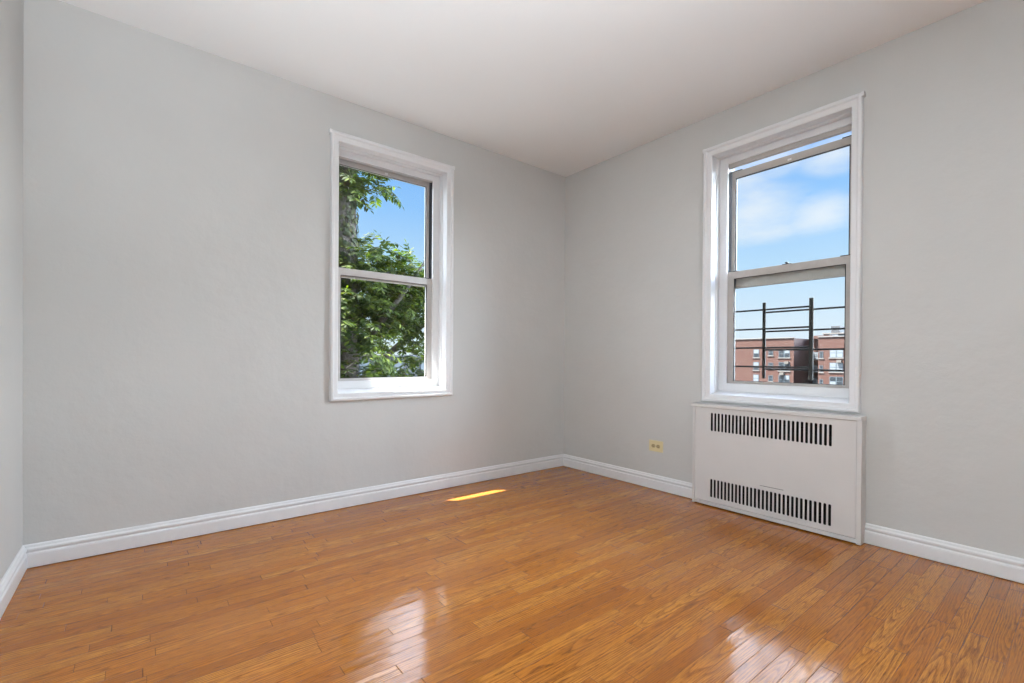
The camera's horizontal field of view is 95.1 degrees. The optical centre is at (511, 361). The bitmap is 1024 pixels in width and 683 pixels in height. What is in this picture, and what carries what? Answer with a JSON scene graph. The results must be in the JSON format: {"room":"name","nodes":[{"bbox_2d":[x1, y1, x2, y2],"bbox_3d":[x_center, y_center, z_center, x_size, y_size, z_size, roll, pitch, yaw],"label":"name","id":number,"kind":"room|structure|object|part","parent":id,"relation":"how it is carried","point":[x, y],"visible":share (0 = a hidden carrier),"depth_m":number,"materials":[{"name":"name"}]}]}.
{"room":"empty bedroom","nodes":[
{"label":"empty bedroom","id":0,"kind":"room"},
{"bbox_2d":[0,0,23,580],"bbox_3d":[-0.085,-0.341,-0.699,0.200,2.600,7.000,0,0,-39],"label":"wall","id":1,"kind":"structure","parent":0,"point":[11,11],"depth_m":1.90,"materials":[{"name":"paint"}]},
{"bbox_2d":[0,545,26,618],"bbox_3d":[-0.070,0.904,-0.547,0.018,0.103,6.800,0,0,-39],"label":"baseboard","id":2,"kind":"structure","parent":1,"relation":"attached to","point":[10,581],"depth_m":1.87,"materials":[{"name":"white paint"}]},
{"bbox_2d":[22,0,564,544],"bbox_3d":[-0.910,-0.364,3.339,3.949,2.600,0.340,0,0,-39],"label":"wall","id":3,"kind":"structure","parent":0,"point":[176,195],"depth_m":2.56,"materials":[{"name":"paint"}]},
{"bbox_2d":[23,454,562,567],"bbox_3d":[-0.862,0.882,3.161,3.409,0.103,0.018,0,0,-39],"label":"baseboard","id":4,"kind":"structure","parent":3,"relation":"attached to","point":[76,547],"depth_m":2.66,"materials":[{"name":"white paint"}]},
{"bbox_2d":[329,128,454,400],"bbox_3d":[-0.929,-0.717,3.378,1.440,1.935,0.490,0,0,-39],"label":"window","id":5,"kind":"structure","parent":3,"relation":"in","point":[346,150],"depth_m":3.37,"materials":[{"name":"white paint"}]},
{"bbox_3d":[-0.903,-0.960,3.319,0.698,0.793,0.017,0,0,-39],"label":"sash","id":6,"kind":"part","parent":5,"relation":"part of","materials":[{"name":"glass"}]},
{"bbox_3d":[-0.883,-0.243,3.291,0.707,0.746,0.017,0,0,-39],"label":"sash","id":7,"kind":"part","parent":5,"relation":"part of","materials":[{"name":"glass"}]},
{"bbox_3d":[-0.861,0.206,3.284,0.783,0.048,0.216,0,0,-39],"label":"sill","id":8,"kind":"part","parent":5,"relation":"part of","materials":[{"name":"white paint"}]},
{"bbox_2d":[0,466,1023,682],"bbox_3d":[1.264,1.062,0.610,3.949,0.200,7.340,0,0,-39],"label":"floor","id":9,"kind":"structure","parent":0,"point":[561,574],"depth_m":1.85,"materials":[{"name":"brown wood"}]},
{"bbox_2d":[691,402,866,544],"bbox_3d":[1.537,0.618,2.819,0.085,0.666,0.956,0,0,-39],"label":"radiator cover","id":10,"kind":"object","parent":9,"relation":"on","point":[805,470],"visible":1,"depth_m":2.73,"materials":[{"name":"metal"}]},
{"bbox_3d":[1.253,0.625,3.180,0.079,0.644,0.016,0,0,-39],"label":"panel","id":11,"kind":"part","parent":10,"relation":"part of","materials":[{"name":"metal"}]},
{"bbox_3d":[1.518,0.936,2.803,0.016,0.022,0.907,0,0,-39],"label":"rail","id":12,"kind":"part","parent":10,"relation":"part of","materials":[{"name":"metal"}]},
{"bbox_3d":[1.540,0.296,2.818,0.085,0.022,0.956,0,0,-39],"label":"panel","id":13,"kind":"part","parent":10,"relation":"part of","materials":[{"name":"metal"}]},
{"bbox_3d":[1.831,0.632,2.456,0.079,0.644,0.022,0,0,-39],"label":"panel","id":14,"kind":"part","parent":10,"relation":"part of","materials":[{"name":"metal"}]},
{"bbox_2d":[59,0,985,176],"bbox_3d":[1.283,-1.737,0.598,3.949,0.200,7.340,0,0,-39],"label":"ceiling","id":15,"kind":"structure","parent":0,"point":[564,88],"depth_m":2.49,"materials":[{"name":"white paint"}]},
{"bbox_2d":[563,0,1023,558],"bbox_3d":[2.790,-0.332,1.597,0.340,2.600,7.000,0,0,-39],"label":"wall","id":16,"kind":"structure","parent":0,"point":[942,344],"depth_m":2.37,"materials":[{"name":"paint"}]},
{"bbox_2d":[649,440,662,452],"bbox_3d":[1.067,0.629,3.471,0.008,0.082,0.119,0,0,-39],"label":"wall outlet","id":17,"kind":"object","parent":16,"relation":"attached to","point":[657,446],"visible":1,"depth_m":3.47,"materials":[{"name":"beige plastic"}]},
{"bbox_2d":[701,91,865,412],"bbox_3d":[1.754,-0.697,2.968,0.490,1.935,1.440,0,0,-39],"label":"window","id":18,"kind":"structure","parent":16,"relation":"in","point":[721,278],"depth_m":2.92,"materials":[{"name":"white paint"}]},
{"bbox_3d":[1.653,0.225,2.893,0.216,0.048,0.783,0,0,-39],"label":"sill","id":19,"kind":"part","parent":18,"relation":"part of","materials":[{"name":"white paint"}]},
{"bbox_3d":[1.682,-0.224,2.894,0.017,0.746,0.707,0,0,-39],"label":"sash","id":20,"kind":"part","parent":18,"relation":"part of","materials":[{"name":"glass"}]},
{"bbox_2d":[735,298,844,379],"bbox_3d":[1.758,-0.139,2.977,0.036,0.504,0.850,0,0,-39],"label":"guard","id":21,"kind":"object","parent":18,"relation":"attached to","point":[811,309],"visible":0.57,"depth_m":2.95,"materials":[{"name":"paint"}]},
{"bbox_3d":[1.668,-0.138,3.099,0.012,0.500,0.019,0,0,-39],"label":"post","id":22,"kind":"part","parent":21,"relation":"part of","materials":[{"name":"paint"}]},
{"bbox_3d":[1.834,-0.138,2.872,0.012,0.504,0.023,0,0,-39],"label":"post","id":23,"kind":"part","parent":21,"relation":"part of","materials":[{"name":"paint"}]},
{"bbox_3d":[1.718,-0.885,2.916,0.017,0.787,0.698,0,0,-39],"label":"sash","id":24,"kind":"part","parent":18,"relation":"part of","materials":[{"name":"glass"}]},
{"bbox_2d":[563,454,1023,583],"bbox_3d":[2.579,0.913,1.569,0.018,0.103,6.800,0,0,-39],"label":"baseboard","id":25,"kind":"structure","parent":16,"relation":"attached to","point":[1008,567],"depth_m":2.33,"materials":[{"name":"white paint"}]},
{"label":"outside","id":26,"kind":"structure","parent":0,"visible":0},
{"bbox_3d":[19.202,12.858,108.907,280.000,0.500,300.000,0,0,-39],"label":"ground","id":27,"kind":"structure","parent":26,"visible":0},
{"bbox_2d":[339,165,424,377],"bbox_3d":[-2.385,2.649,8.951,3.035,20.517,5.959,0,0,23],"label":"tree","id":28,"kind":"object","parent":27,"relation":"on","point":[391,309],"visible":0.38,"depth_m":7.87,"materials":[{"name":"green plant"}]},
{"bbox_2d":[358,355,424,376],"bbox_3d":[-17.966,5.966,49.715,24.400,13.300,10.400,0,0,-39],"label":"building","id":29,"kind":"structure","parent":27,"relation":"on","point":[422,366],"depth_m":48.29,"materials":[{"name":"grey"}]},
{"bbox_2d":[735,335,843,384],"bbox_3d":[53.589,4.038,92.771,14.450,17.750,40.000,0,0,-39],"label":"brick apartment building","id":30,"kind":"structure","parent":27,"relation":"on","point":[822,359],"depth_m":87.16,"materials":[{"name":"brick"}]},
{"bbox_2d":[822,326,843,335],"bbox_3d":[88.562,2.276,109.682,14.700,21.600,26.800,0,0,-39],"label":"apartment building","id":31,"kind":"structure","parent":27,"relation":"on","point":[833,332],"depth_m":113.90,"materials":[{"name":"stone"}]}
]}

